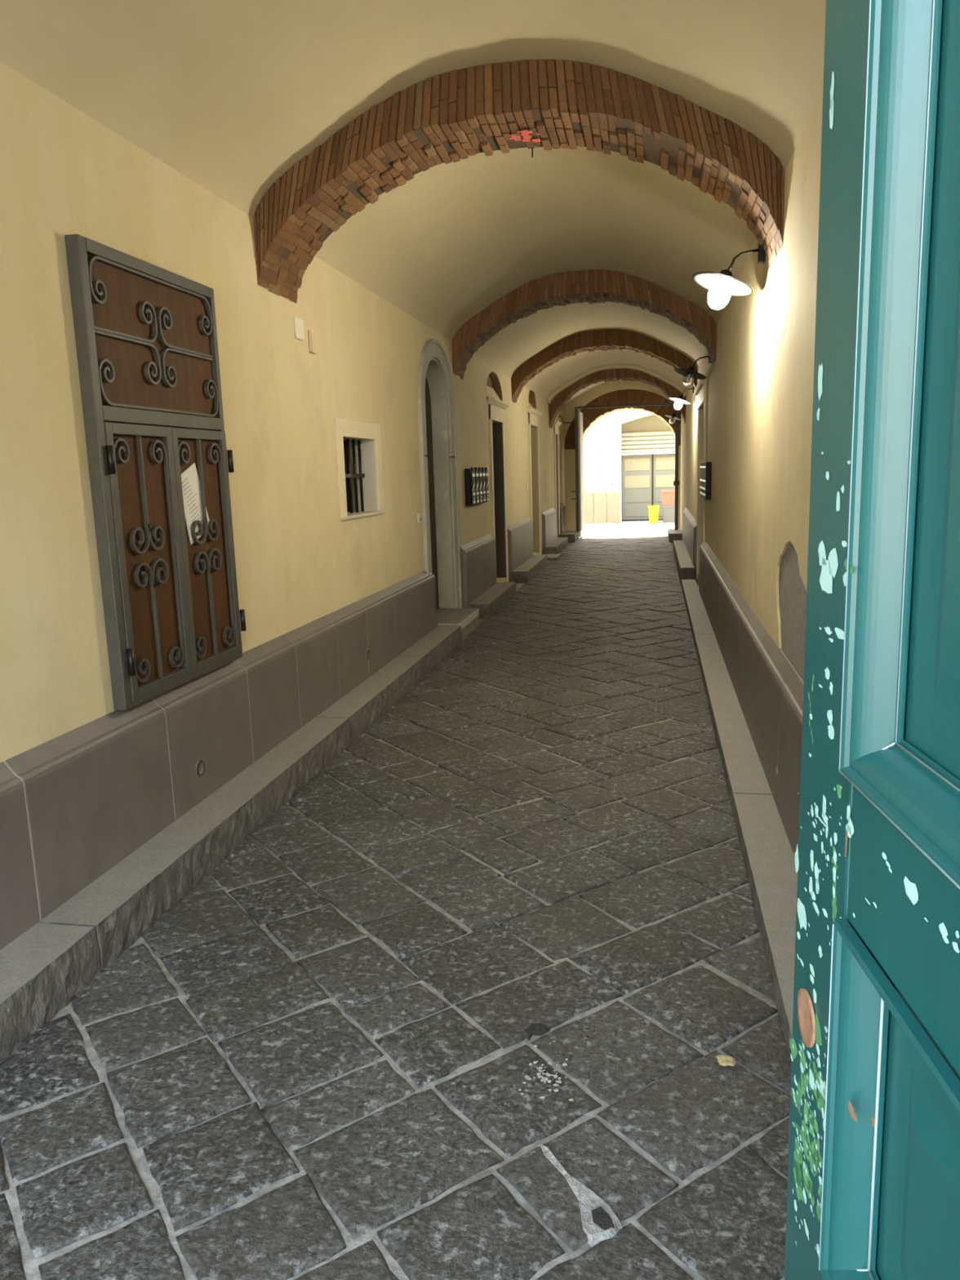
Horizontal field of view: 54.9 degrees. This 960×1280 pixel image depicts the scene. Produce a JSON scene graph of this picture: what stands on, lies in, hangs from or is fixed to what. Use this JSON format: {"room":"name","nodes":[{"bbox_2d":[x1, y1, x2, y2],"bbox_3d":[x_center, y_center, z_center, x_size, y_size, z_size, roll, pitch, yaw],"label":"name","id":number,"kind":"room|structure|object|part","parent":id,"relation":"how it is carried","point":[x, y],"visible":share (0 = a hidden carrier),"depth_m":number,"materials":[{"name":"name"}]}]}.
{"room":"covered alley passageway","nodes":[
{"label":"covered alley passageway","id":0,"kind":"room"},
{"bbox_2d":[0,61,565,762],"bbox_3d":[-0.248,-1.873,10.405,0.420,3.020,21.300,0,10,11],"label":"wall","id":1,"kind":"structure","parent":0,"point":[63,171],"depth_m":4.08,"materials":[{"name":"beige paint"}]},
{"bbox_2d":[64,234,246,710],"bbox_3d":[-1.249,-0.645,3.749,0.075,1.654,1.014,0,10,11],"label":"shutter","id":2,"kind":"object","parent":1,"relation":"attached to","point":[145,332],"visible":1,"depth_m":3.61,"materials":[{"name":"brown wood"}]},
{"bbox_3d":[-1.279,-0.312,3.580,0.029,1.017,0.461,0,10,11],"label":"frame","id":3,"kind":"part","parent":2,"relation":"part of","materials":[{"name":"grey metal"}]},
{"bbox_2d":[181,462,209,544],"bbox_3d":[-1.218,-0.582,3.939,0.006,0.342,0.261,0,10,11],"label":"paper notice","id":4,"kind":"object","parent":2,"relation":"attached to","point":[191,490],"visible":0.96,"depth_m":3.92,"materials":[{"name":"white paper"}]},
{"bbox_3d":[-1.192,-0.398,4.037,0.029,1.017,0.478,0,10,11],"label":"frame","id":5,"kind":"part","parent":2,"relation":"part of","materials":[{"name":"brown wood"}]},
{"bbox_2d":[195,760,204,776],"bbox_3d":[-1.192,0.546,3.938,0.007,0.070,0.070,0,10,11],"label":"cap","id":6,"kind":"object","parent":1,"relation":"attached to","point":[200,766],"visible":1,"depth_m":3.94,"materials":[{"name":"black metal"}]},
{"bbox_2d":[0,570,436,950],"bbox_3d":[-1.172,0.452,4.253,0.071,0.683,8.224,0,10,11],"label":"baseboard","id":7,"kind":"structure","parent":1,"relation":"attached to","point":[76,803],"depth_m":3.65,"materials":[{"name":"grey stone"}]},
{"bbox_2d":[293,316,304,341],"bbox_3d":[-1.012,-1.741,5.172,0.012,0.114,0.125,0,10,11],"label":"cover plate","id":8,"kind":"object","parent":1,"relation":"attached to","point":[298,322],"visible":1,"depth_m":5.16,"materials":[{"name":"beige plastic"}]},
{"bbox_2d":[307,329,318,354],"bbox_3d":[-0.969,-1.731,5.370,0.024,0.125,0.105,0,10,11],"label":"junction box","id":9,"kind":"object","parent":1,"relation":"attached to","point":[313,335],"visible":1,"depth_m":5.33,"materials":[{"name":"beige plastic"}]},
{"bbox_3d":[-0.960,-1.726,5.365,0.006,0.115,0.097,0,10,11],"label":"lid","id":10,"kind":"part","parent":9,"relation":"part of","materials":[{"name":"beige paint"}]},
{"bbox_2d":[334,417,384,520],"bbox_3d":[-0.911,-1.159,6.297,0.238,0.640,0.960,0,10,11],"label":"window","id":11,"kind":"structure","parent":1,"relation":"in","point":[357,472],"depth_m":6.59,"materials":[{"name":"beige stone"}]},
{"bbox_3d":[-1.018,-1.116,6.330,0.015,0.505,0.730,0,10,11],"label":"dark pane","id":12,"kind":"part","parent":11,"relation":"part of","materials":[{"name":"black glass"}]},
{"bbox_3d":[-0.901,-0.856,6.352,0.238,0.024,0.940,0,10,11],"label":"sill","id":13,"kind":"part","parent":11,"relation":"part of","materials":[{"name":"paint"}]},
{"bbox_2d":[366,648,370,659],"bbox_3d":[-0.755,0.096,6.255,0.007,0.070,0.070,0,10,11],"label":"cap","id":14,"kind":"object","parent":1,"relation":"attached to","point":[368,653],"visible":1,"depth_m":6.25,"materials":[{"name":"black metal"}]},
{"bbox_2d":[417,513,421,522],"bbox_3d":[-0.511,-1.033,7.829,0.020,0.075,0.090,0,10,11],"label":"doorbell","id":15,"kind":"object","parent":1,"relation":"attached to","point":[419,515],"visible":1,"depth_m":7.79,"materials":[{"name":"beige plastic"}]},
{"bbox_2d":[417,338,462,609],"bbox_3d":[-0.461,-1.389,8.601,0.240,2.685,1.380,0,10,11],"label":"door","id":16,"kind":"structure","parent":1,"relation":"in","point":[434,422],"depth_m":8.99,"materials":[{"name":"grey stone"}]},
{"bbox_2d":[464,467,475,505],"bbox_3d":[-0.100,-1.632,9.821,0.089,0.395,0.202,0,10,11],"label":"letterbox","id":17,"kind":"object","parent":1,"relation":"attached to","point":[469,474],"visible":1,"depth_m":9.74,"materials":[{"name":"black metal"}]},
{"bbox_3d":[-0.074,-1.615,9.822,0.016,0.330,0.173,0,10,11],"label":"door","id":18,"kind":"part","parent":17,"relation":"part of","materials":[{"name":"metal"}]},
{"bbox_2d":[473,467,479,504],"bbox_3d":[-0.062,-1.670,10.021,0.089,0.395,0.202,0,10,11],"label":"letterbox","id":19,"kind":"object","parent":1,"relation":"attached to","point":[477,490],"visible":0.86,"depth_m":9.97,"materials":[{"name":"black metal"}]},
{"bbox_3d":[-0.036,-1.653,10.022,0.016,0.330,0.173,0,10,11],"label":"door","id":20,"kind":"part","parent":19,"relation":"part of","materials":[{"name":"black metal"}]},
{"bbox_2d":[460,533,496,608],"bbox_3d":[-0.004,-0.754,10.450,0.071,0.768,1.824,0,10,11],"label":"baseboard","id":21,"kind":"structure","parent":1,"relation":"attached to","point":[477,557],"depth_m":10.16,"materials":[{"name":"grey stone"}]},
{"bbox_2d":[476,467,482,503],"bbox_3d":[-0.024,-1.707,10.221,0.089,0.395,0.202,0,10,11],"label":"letterbox","id":22,"kind":"object","parent":1,"relation":"attached to","point":[480,484],"visible":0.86,"depth_m":10.19,"materials":[{"name":"black metal"}]},
{"bbox_3d":[0.002,-1.690,10.222,0.016,0.330,0.173,0,10,11],"label":"door","id":23,"kind":"part","parent":22,"relation":"part of","materials":[{"name":"metal"}]},
{"bbox_2d":[480,467,485,502],"bbox_3d":[0.013,-1.745,10.421,0.089,0.395,0.202,0,10,11],"label":"letterbox","id":24,"kind":"object","parent":1,"relation":"attached to","point":[483,482],"visible":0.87,"depth_m":10.39,"materials":[{"name":"black metal"}]},
{"bbox_2d":[484,467,488,502],"bbox_3d":[0.051,-1.782,10.621,0.089,0.395,0.202,0,10,11],"label":"letterbox","id":25,"kind":"object","parent":1,"relation":"attached to","point":[485,468],"visible":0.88,"depth_m":10.58,"materials":[{"name":"black metal"}]},
{"bbox_3d":[0.077,-1.765,10.622,0.016,0.330,0.173,0,10,11],"label":"door","id":26,"kind":"part","parent":25,"relation":"part of","materials":[{"name":"metal"}]},
{"bbox_2d":[486,371,509,582],"bbox_3d":[0.189,-2.013,11.771,0.235,2.700,1.250,0,10,11],"label":"door","id":27,"kind":"structure","parent":1,"relation":"in","point":[496,406],"depth_m":12.11,"materials":[{"name":"beige wood"}]},
{"bbox_3d":[0.134,-3.072,11.562,0.098,0.220,1.180,0,10,11],"label":"niche sill","id":28,"kind":"part","parent":27,"relation":"part of","materials":[{"name":"beige paint"}]},
{"bbox_3d":[0.240,-2.979,11.621,0.085,0.089,1.170,0,10,11],"label":"cornice","id":29,"kind":"part","parent":27,"relation":"part of","materials":[{"name":"beige stone"}]},
{"bbox_2d":[253,58,784,302],"bbox_3d":[0.160,-2.274,4.582,2.530,0.920,0.531,0,10,11],"label":"brick arch","id":30,"kind":"object","parent":1,"relation":"attached to","point":[454,115],"visible":1,"depth_m":4.39,"materials":[{"name":"brown brick"}]},
{"bbox_2d":[506,518,533,582],"bbox_3d":[0.605,-1.362,13.687,0.071,0.768,2.324,0,10,11],"label":"baseboard","id":31,"kind":"structure","parent":1,"relation":"attached to","point":[520,534],"depth_m":13.31,"materials":[{"name":"grey stone"}]},
{"bbox_2d":[527,389,542,555],"bbox_3d":[0.869,-2.752,15.379,0.235,2.820,1.280,0,10,11],"label":"door","id":32,"kind":"structure","parent":1,"relation":"in","point":[534,414],"depth_m":15.73,"materials":[{"name":"beige"}]},
{"bbox_3d":[0.912,-3.749,15.184,0.085,0.089,1.280,0,10,11],"label":"cornice","id":33,"kind":"part","parent":32,"relation":"part of","materials":[{"name":"beige stone"}]},
{"bbox_2d":[542,507,556,554],"bbox_3d":[1.319,-2.072,17.471,0.070,0.768,1.994,0,10,11],"label":"baseboard","id":34,"kind":"structure","parent":1,"relation":"attached to","point":[548,517],"depth_m":17.03,"materials":[{"name":"grey stone"}]},
{"bbox_2d":[553,420,561,537],"bbox_3d":[1.532,-3.224,18.901,0.235,2.449,0.840,0,10,11],"label":"door","id":35,"kind":"structure","parent":1,"relation":"in","point":[557,424],"depth_m":19.00,"materials":[{"name":"beige"}]},
{"bbox_3d":[1.569,-4.384,18.676,0.085,0.089,0.840,0,10,11],"label":"cornice","id":36,"kind":"part","parent":35,"relation":"part of","materials":[{"name":"beige stone"}]},
{"bbox_2d":[560,503,565,533],"bbox_3d":[1.755,-2.517,19.788,0.070,0.788,0.794,0,10,11],"label":"baseboard","id":37,"kind":"structure","parent":1,"relation":"attached to","point":[562,522],"depth_m":19.61,"materials":[{"name":"grey stone"}]},
{"bbox_2d":[452,269,716,379],"bbox_3d":[1.006,-3.115,9.076,2.530,0.924,0.511,0,10,11],"label":"brick arch","id":38,"kind":"object","parent":1,"relation":"attached to","point":[590,286],"visible":1,"depth_m":8.85,"materials":[{"name":"brown brick"}]},
{"bbox_2d":[511,328,697,403],"bbox_3d":[1.717,-3.826,12.850,2.530,0.919,0.462,0,10,11],"label":"brick arch","id":39,"kind":"object","parent":1,"relation":"attached to","point":[606,340],"visible":0.96,"depth_m":12.63,"materials":[{"name":"brown brick"}]},
{"bbox_2d":[547,364,685,428],"bbox_3d":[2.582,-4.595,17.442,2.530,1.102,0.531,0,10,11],"label":"brick arch","id":40,"kind":"object","parent":1,"relation":"attached to","point":[558,402],"visible":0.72,"depth_m":17.21,"materials":[{"name":"brown brick"}]},
{"bbox_2d":[0,520,791,1279],"bbox_3d":[2.505,-0.948,13.319,12.000,0.069,27.600,0,10,11],"label":"floor","id":41,"kind":"structure","parent":0,"point":[729,1223],"depth_m":2.58,"materials":[{"name":"grey stone"}]},
{"bbox_2d":[0,923,100,1063],"bbox_3d":[-1.454,1.139,2.014,0.214,0.170,1.830,0,10,11],"label":"stone kerb","id":42,"kind":"object","parent":41,"relation":"on","point":[42,970],"visible":0.91,"depth_m":2.68,"materials":[{"name":"grey stone"}]},
{"bbox_2d":[39,717,350,969],"bbox_3d":[-1.063,0.749,4.092,0.214,0.170,2.450,0,10,11],"label":"stone kerb","id":43,"kind":"object","parent":41,"relation":"on","point":[122,903],"visible":0.93,"depth_m":3.58,"materials":[{"name":"grey stone"}]},
{"bbox_2d":[315,656,424,743],"bbox_3d":[-0.680,0.367,6.126,0.214,0.170,1.740,0,10,11],"label":"stone kerb","id":44,"kind":"object","parent":41,"relation":"on","point":[365,704],"visible":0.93,"depth_m":5.93,"materials":[{"name":"grey stone"}]},
{"bbox_2d":[398,625,462,675],"bbox_3d":[-0.391,0.080,7.658,0.214,0.170,1.410,0,10,11],"label":"stone kerb","id":45,"kind":"object","parent":41,"relation":"on","point":[437,645],"visible":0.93,"depth_m":7.55,"materials":[{"name":"grey stone"}]},
{"bbox_2d":[436,608,479,639],"bbox_3d":[-0.310,-0.143,8.827,0.450,0.185,0.940,0,10,11],"label":"step","id":46,"kind":"structure","parent":41,"relation":"on","point":[468,618],"depth_m":8.80,"materials":[{"name":"grey stone"}]},
{"bbox_2d":[467,582,516,619],"bbox_3d":[0.164,-0.461,10.535,0.239,0.170,1.910,0,10,11],"label":"stone kerb","id":47,"kind":"object","parent":41,"relation":"on","point":[489,602],"visible":0.95,"depth_m":10.18,"materials":[{"name":"grey stone"}]},
{"bbox_2d":[511,555,547,583],"bbox_3d":[0.764,-1.067,13.765,0.224,0.170,2.430,0,10,11],"label":"stone kerb","id":48,"kind":"object","parent":41,"relation":"on","point":[524,573],"visible":0.93,"depth_m":13.16,"materials":[{"name":"grey stone"}]},
{"bbox_2d":[513,1040,573,1101],"bbox_3d":[0.171,1.087,2.346,0.151,0.001,0.234,0,10,11],"label":"paint splatter","id":49,"kind":"object","parent":41,"relation":"on","point":[545,1074],"visible":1,"depth_m":2.31,"materials":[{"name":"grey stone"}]},
{"bbox_2d":[541,553,561,560],"bbox_3d":[1.191,-1.417,15.911,0.359,0.065,0.700,0,10,11],"label":"stone kerb","id":50,"kind":"object","parent":41,"relation":"on","point":[550,557],"visible":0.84,"depth_m":15.77,"materials":[{"name":"grey stone"}]},
{"bbox_2d":[545,537,568,554],"bbox_3d":[1.472,-1.777,17.549,0.214,0.170,2.300,0,10,11],"label":"stone kerb","id":51,"kind":"object","parent":41,"relation":"on","point":[559,544],"visible":0.94,"depth_m":17.02,"materials":[{"name":"grey stone"}]},
{"bbox_2d":[558,530,578,542],"bbox_3d":[1.899,-2.195,19.718,0.339,0.190,1.000,0,10,11],"label":"stone kerb","id":52,"kind":"object","parent":41,"relation":"on","point":[573,536],"visible":0.79,"depth_m":19.25,"materials":[{"name":"grey stone"}]},
{"bbox_2d":[648,505,659,523],"bbox_3d":[4.673,-3.378,24.867,0.305,0.465,0.350,0,10,11],"label":"waste bin","id":53,"kind":"object","parent":41,"relation":"on","point":[653,509],"visible":1,"depth_m":24.74,"materials":[{"name":"yellow plastic"}]},
{"bbox_3d":[4.667,-3.587,24.834,0.305,0.040,0.340,0,10,11],"label":"lid","id":54,"kind":"part","parent":53,"relation":"part of","materials":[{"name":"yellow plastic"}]},
{"bbox_2d":[662,505,675,522],"bbox_3d":[5.134,-3.422,25.087,0.380,0.445,0.380,0,10,11],"label":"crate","id":55,"kind":"object","parent":41,"relation":"on","point":[668,512],"visible":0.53,"depth_m":24.92,"materials":[{"name":"grey plastic"}]},
{"bbox_2d":[661,490,675,506],"bbox_3d":[5.094,-3.841,25.016,0.375,0.403,0.360,0,10,11],"label":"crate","id":56,"kind":"object","parent":55,"relation":"on","point":[668,496],"visible":0.87,"depth_m":24.86,"materials":[{"name":"brown plastic"}]},
{"bbox_2d":[667,528,682,542],"bbox_3d":[4.045,-2.161,19.165,0.268,0.190,1.500,0,10,11],"label":"stone kerb","id":57,"kind":"object","parent":41,"relation":"on","point":[673,535],"visible":0.91,"depth_m":18.46,"materials":[{"name":"grey stone"}]},
{"bbox_2d":[558,402,679,532],"bbox_3d":[2.988,-3.668,19.775,2.488,2.620,1.259,0,10,11],"label":"frame","id":58,"kind":"object","parent":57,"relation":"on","point":[578,422],"visible":0.89,"depth_m":19.50,"materials":[{"name":"grey stone"}]},
{"bbox_3d":[2.062,-3.607,19.630,0.065,2.610,0.060,0,10,11],"label":"post","id":59,"kind":"part","parent":58,"relation":"part of","materials":[{"name":"grey metal"}]},
{"bbox_3d":[4.099,-3.602,19.247,0.070,2.610,0.060,0,10,11],"label":"post","id":60,"kind":"part","parent":58,"relation":"part of","materials":[{"name":"grey metal"}]},
{"bbox_2d":[673,540,694,583],"bbox_3d":[3.102,-1.242,14.187,0.178,0.220,4.600,0,10,11],"label":"stone kerb","id":61,"kind":"object","parent":41,"relation":"on","point":[686,569],"visible":0.91,"depth_m":12.82,"materials":[{"name":"grey stone"}]},
{"bbox_2d":[681,579,714,643],"bbox_3d":[2.283,-0.362,9.829,0.173,0.098,3.940,0,10,11],"label":"stone kerb","id":62,"kind":"object","parent":41,"relation":"on","point":[700,622],"visible":0.91,"depth_m":9.26,"materials":[{"name":"grey stone"}]},
{"bbox_2d":[715,1054,735,1066],"bbox_3d":[0.626,1.068,2.350,0.048,0.005,0.046,0,10,11],"label":"dry leaf","id":63,"kind":"object","parent":41,"relation":"on","point":[724,1060],"visible":1,"depth_m":2.35,"materials":[{"name":"beige plant"}]},
{"bbox_2d":[693,634,772,805],"bbox_3d":[1.560,0.359,5.987,0.173,0.098,3.990,0,10,11],"label":"stone kerb","id":64,"kind":"object","parent":41,"relation":"on","point":[744,772],"visible":0.88,"depth_m":5.09,"materials":[{"name":"grey stone"}]},
{"bbox_2d":[732,793,797,1066],"bbox_3d":[0.803,1.112,1.972,0.173,0.098,4.300,0,10,11],"label":"stone kerb","id":65,"kind":"object","parent":41,"relation":"on","point":[769,859],"visible":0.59,"depth_m":3.18,"materials":[{"name":"grey stone"}]},
{"bbox_2d":[784,0,959,1279],"bbox_3d":[0.330,-0.047,0.372,0.064,2.920,1.233,-1,10,3],"label":"door","id":66,"kind":"structure","parent":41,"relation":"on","point":[873,1187],"depth_m":0.79,"materials":[{"name":"teal paint"}]},
{"bbox_3d":[0.339,0.536,0.488,0.039,0.390,0.874,-1,10,3],"label":"moulding","id":67,"kind":"part","parent":66,"relation":"part of","materials":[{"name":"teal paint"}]},
{"bbox_3d":[0.304,-0.553,0.290,0.039,1.535,0.874,-1,10,3],"label":"moulding","id":68,"kind":"part","parent":66,"relation":"part of","materials":[{"name":"teal paint"}]},
{"bbox_3d":[0.348,0.273,0.439,0.050,0.145,0.873,-1,10,3],"label":"rail","id":69,"kind":"part","parent":66,"relation":"part of","materials":[{"name":"teal paint"}]},
{"bbox_3d":[0.364,0.536,0.486,0.025,0.314,0.798,-1,10,3],"label":"panel","id":70,"kind":"part","parent":66,"relation":"part of","materials":[{"name":"teal paint"}]},
{"bbox_3d":[0.330,-0.553,0.288,0.025,1.459,0.798,-1,10,3],"label":"panel","id":71,"kind":"part","parent":66,"relation":"part of","materials":[{"name":"teal paint"}]},
{"bbox_2d":[0,0,826,410],"bbox_3d":[1.153,-3.417,9.851,2.530,0.577,21.300,0,10,11],"label":"ceiling","id":72,"kind":"structure","parent":0,"point":[229,95],"depth_m":4.02,"materials":[{"name":"paint"}]},
{"bbox_2d":[582,409,653,523],"bbox_3d":[4.809,-4.984,25.528,12.000,3.420,0.900,0,10,11],"label":"wall","id":73,"kind":"structure","parent":0,"point":[602,457],"depth_m":25.32,"materials":[{"name":"white paint"}]},
{"bbox_2d":[583,492,619,523],"bbox_3d":[1.383,-3.660,25.941,5.032,0.840,0.070,0,10,11],"label":"baseboard","id":74,"kind":"structure","parent":73,"relation":"attached to","point":[597,504],"depth_m":25.53,"materials":[{"name":"stone"}]},
{"bbox_2d":[621,431,675,455],"bbox_3d":[5.428,-5.473,25.568,3.000,0.610,0.140,0,10,11],"label":"roller shutter","id":75,"kind":"object","parent":73,"relation":"attached to","point":[637,443],"visible":0.35,"depth_m":25.68,"materials":[{"name":"grey"}]},
{"bbox_2d":[622,453,675,520],"bbox_3d":[5.485,-4.338,25.884,3.000,1.960,0.080,0,10,11],"label":"door","id":76,"kind":"structure","parent":73,"relation":"in","point":[644,477],"depth_m":25.99,"materials":[{"name":"grey metal"}]},
{"bbox_3d":[4.410,-4.926,25.948,0.700,0.340,0.015,0,10,11],"label":"panel","id":77,"kind":"part","parent":76,"relation":"part of","materials":[{"name":"beige glass"}]},
{"bbox_3d":[4.424,-4.454,26.034,0.700,0.340,0.015,0,10,11],"label":"panel","id":78,"kind":"part","parent":76,"relation":"part of","materials":[{"name":"beige glass"}]},
{"bbox_3d":[4.437,-4.061,26.105,0.700,0.340,0.015,0,10,11],"label":"panel","id":79,"kind":"part","parent":76,"relation":"part of","materials":[{"name":"grey metal"}]},
{"bbox_3d":[4.449,-3.667,26.177,0.700,0.340,0.015,0,10,11],"label":"panel","id":80,"kind":"part","parent":76,"relation":"part of","materials":[{"name":"grey metal"}]},
{"bbox_3d":[5.245,-4.923,25.791,0.680,0.340,0.015,0,10,11],"label":"panel","id":81,"kind":"part","parent":76,"relation":"part of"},
{"bbox_3d":[5.260,-4.452,25.877,0.680,0.340,0.015,0,10,11],"label":"panel","id":82,"kind":"part","parent":76,"relation":"part of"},
{"bbox_3d":[5.272,-4.058,25.948,0.680,0.340,0.015,0,10,11],"label":"panel","id":83,"kind":"part","parent":76,"relation":"part of","materials":[{"name":"grey metal"}]},
{"bbox_3d":[5.284,-3.665,26.020,0.680,0.340,0.015,0,10,11],"label":"panel","id":84,"kind":"part","parent":76,"relation":"part of","materials":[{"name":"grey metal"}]},
{"bbox_2d":[564,380,680,536],"bbox_3d":[3.834,-5.838,20.326,12.000,7.020,0.800,0,10,11],"label":"wall","id":85,"kind":"structure","parent":0,"point":[583,400],"depth_m":20.43,"materials":[{"name":"beige paint"}]},
{"bbox_2d":[564,389,680,449],"bbox_3d":[3.236,-4.844,20.216,2.795,1.240,0.061,0,10,11],"label":"brick arch","id":86,"kind":"object","parent":85,"relation":"attached to","point":[624,396],"visible":0.7,"depth_m":20.13,"materials":[{"name":"brown"}]},
{"bbox_2d":[621,414,675,519],"bbox_3d":[5.490,-5.073,25.900,3.600,3.420,0.100,0,10,11],"label":"wall","id":87,"kind":"structure","parent":0,"point":[653,423],"depth_m":25.83,"materials":[{"name":"beige paint"}]},
{"bbox_2d":[680,87,822,679],"bbox_3d":[2.641,-1.865,9.862,0.400,3.020,21.300,0,10,11],"label":"wall","id":88,"kind":"structure","parent":0,"point":[759,405],"depth_m":4.60,"materials":[{"name":"beige paint"}]},
{"bbox_2d":[664,409,681,424],"bbox_3d":[3.712,-4.326,17.744,0.323,0.354,0.345,-10,13,-39],"label":"wall lamp","id":89,"kind":"object","parent":88,"relation":"attached to","point":[673,417],"visible":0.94,"depth_m":17.73,"materials":[{"name":"black metal"}]},
{"bbox_3d":[3.694,-4.220,17.767,0.121,0.137,0.116,0,10,11],"label":"glass globe","id":90,"kind":"part","parent":89,"relation":"part of","materials":[{"name":"white"}]},
{"bbox_2d":[668,385,693,409],"bbox_3d":[2.853,-3.465,13.184,0.323,0.354,0.345,-10,13,-39],"label":"wall lamp","id":91,"kind":"object","parent":88,"relation":"attached to","point":[679,401],"visible":0.96,"depth_m":13.16,"materials":[{"name":"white metal"}]},
{"bbox_3d":[2.835,-3.359,13.206,0.121,0.137,0.116,0,10,11],"label":"glass globe","id":92,"kind":"part","parent":91,"relation":"part of","materials":[{"name":"white glass"}]},
{"bbox_3d":[2.850,-3.427,13.196,0.321,0.129,0.334,0,10,11],"label":"lamp shade","id":93,"kind":"part","parent":91,"relation":"part of","materials":[{"name":"white metal"}]},
{"bbox_2d":[682,507,697,581],"bbox_3d":[3.279,-1.589,14.476,0.071,0.768,4.844,0,10,11],"label":"baseboard","id":94,"kind":"structure","parent":88,"relation":"attached to","point":[689,522],"depth_m":13.21,"materials":[{"name":"grey stone"}]},
{"bbox_2d":[674,355,711,386],"bbox_3d":[2.129,-2.741,9.338,0.323,0.354,0.345,-10,13,-39],"label":"wall lamp","id":95,"kind":"object","parent":88,"relation":"attached to","point":[690,374],"visible":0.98,"depth_m":9.32,"materials":[{"name":"black metal"}]},
{"bbox_3d":[2.110,-2.634,9.361,0.121,0.137,0.116,0,10,11],"label":"glass globe","id":96,"kind":"part","parent":95,"relation":"part of","materials":[{"name":"white"}]},
{"bbox_3d":[2.125,-2.703,9.350,0.321,0.129,0.334,0,10,11],"label":"lamp shade","id":97,"kind":"part","parent":95,"relation":"part of","materials":[{"name":"black metal"}]},
{"bbox_3d":[2.224,-2.807,9.319,0.167,0.107,0.015,0,10,11],"label":"arm","id":98,"kind":"part","parent":95,"relation":"part of","materials":[{"name":"black metal"}]},
{"bbox_2d":[693,377,706,579],"bbox_3d":[2.738,-1.855,11.217,0.230,2.430,1.750,0,10,11],"label":"door","id":99,"kind":"structure","parent":88,"relation":"in","point":[700,389],"depth_m":11.79,"materials":[{"name":"brown wood"}]},
{"bbox_3d":[2.623,-3.016,11.021,0.070,0.070,1.750,0,10,11],"label":"cornice","id":100,"kind":"part","parent":99,"relation":"part of","materials":[{"name":"beige stone"}]},
{"bbox_2d":[699,462,702,496],"bbox_3d":[2.472,-1.775,10.219,0.064,0.375,0.355,0,10,11],"label":"letterbox","id":101,"kind":"object","parent":88,"relation":"attached to","point":[700,486],"visible":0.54,"depth_m":10.18,"materials":[{"name":"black metal"}]},
{"bbox_2d":[701,462,704,497],"bbox_3d":[2.406,-1.710,9.871,0.064,0.375,0.355,0,10,11],"label":"letterbox","id":102,"kind":"object","parent":88,"relation":"attached to","point":[703,468],"visible":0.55,"depth_m":9.84,"materials":[{"name":"black metal"}]},
{"bbox_2d":[702,462,711,499],"bbox_3d":[2.341,-1.644,9.523,0.064,0.375,0.355,0,10,11],"label":"letterbox","id":103,"kind":"object","parent":88,"relation":"attached to","point":[708,465],"visible":1,"depth_m":9.36,"materials":[{"name":"black metal"}]},
{"bbox_2d":[691,242,765,309],"bbox_3d":[1.292,-1.938,4.897,0.323,0.354,0.345,-10,13,-39],"label":"wall lamp","id":104,"kind":"object","parent":88,"relation":"attached to","point":[721,286],"visible":0.97,"depth_m":4.88,"materials":[{"name":"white metal"}]},
{"bbox_3d":[1.274,-1.831,4.919,0.121,0.137,0.116,0,10,11],"label":"glass globe","id":105,"kind":"part","parent":104,"relation":"part of","materials":[{"name":"white glass"}]},
{"bbox_3d":[1.289,-1.900,4.909,0.321,0.129,0.334,0,10,11],"label":"lamp shade","id":106,"kind":"part","parent":104,"relation":"part of","materials":[{"name":"white metal"}]},
{"bbox_3d":[1.387,-2.004,4.878,0.167,0.107,0.015,0,10,11],"label":"arm","id":107,"kind":"part","parent":104,"relation":"part of","materials":[{"name":"black metal"}]},
{"bbox_3d":[1.480,-2.049,4.852,0.034,0.130,0.060,0,10,11],"label":"wall plate","id":108,"kind":"part","parent":104,"relation":"part of","materials":[{"name":"black metal"}]},
{"bbox_2d":[698,540,804,857],"bbox_3d":[1.529,0.240,5.189,0.071,0.738,11.094,0,10,11],"label":"baseboard","id":109,"kind":"structure","parent":88,"relation":"attached to","point":[768,688],"depth_m":4.48,"materials":[{"name":"grey stone"}]}
]}

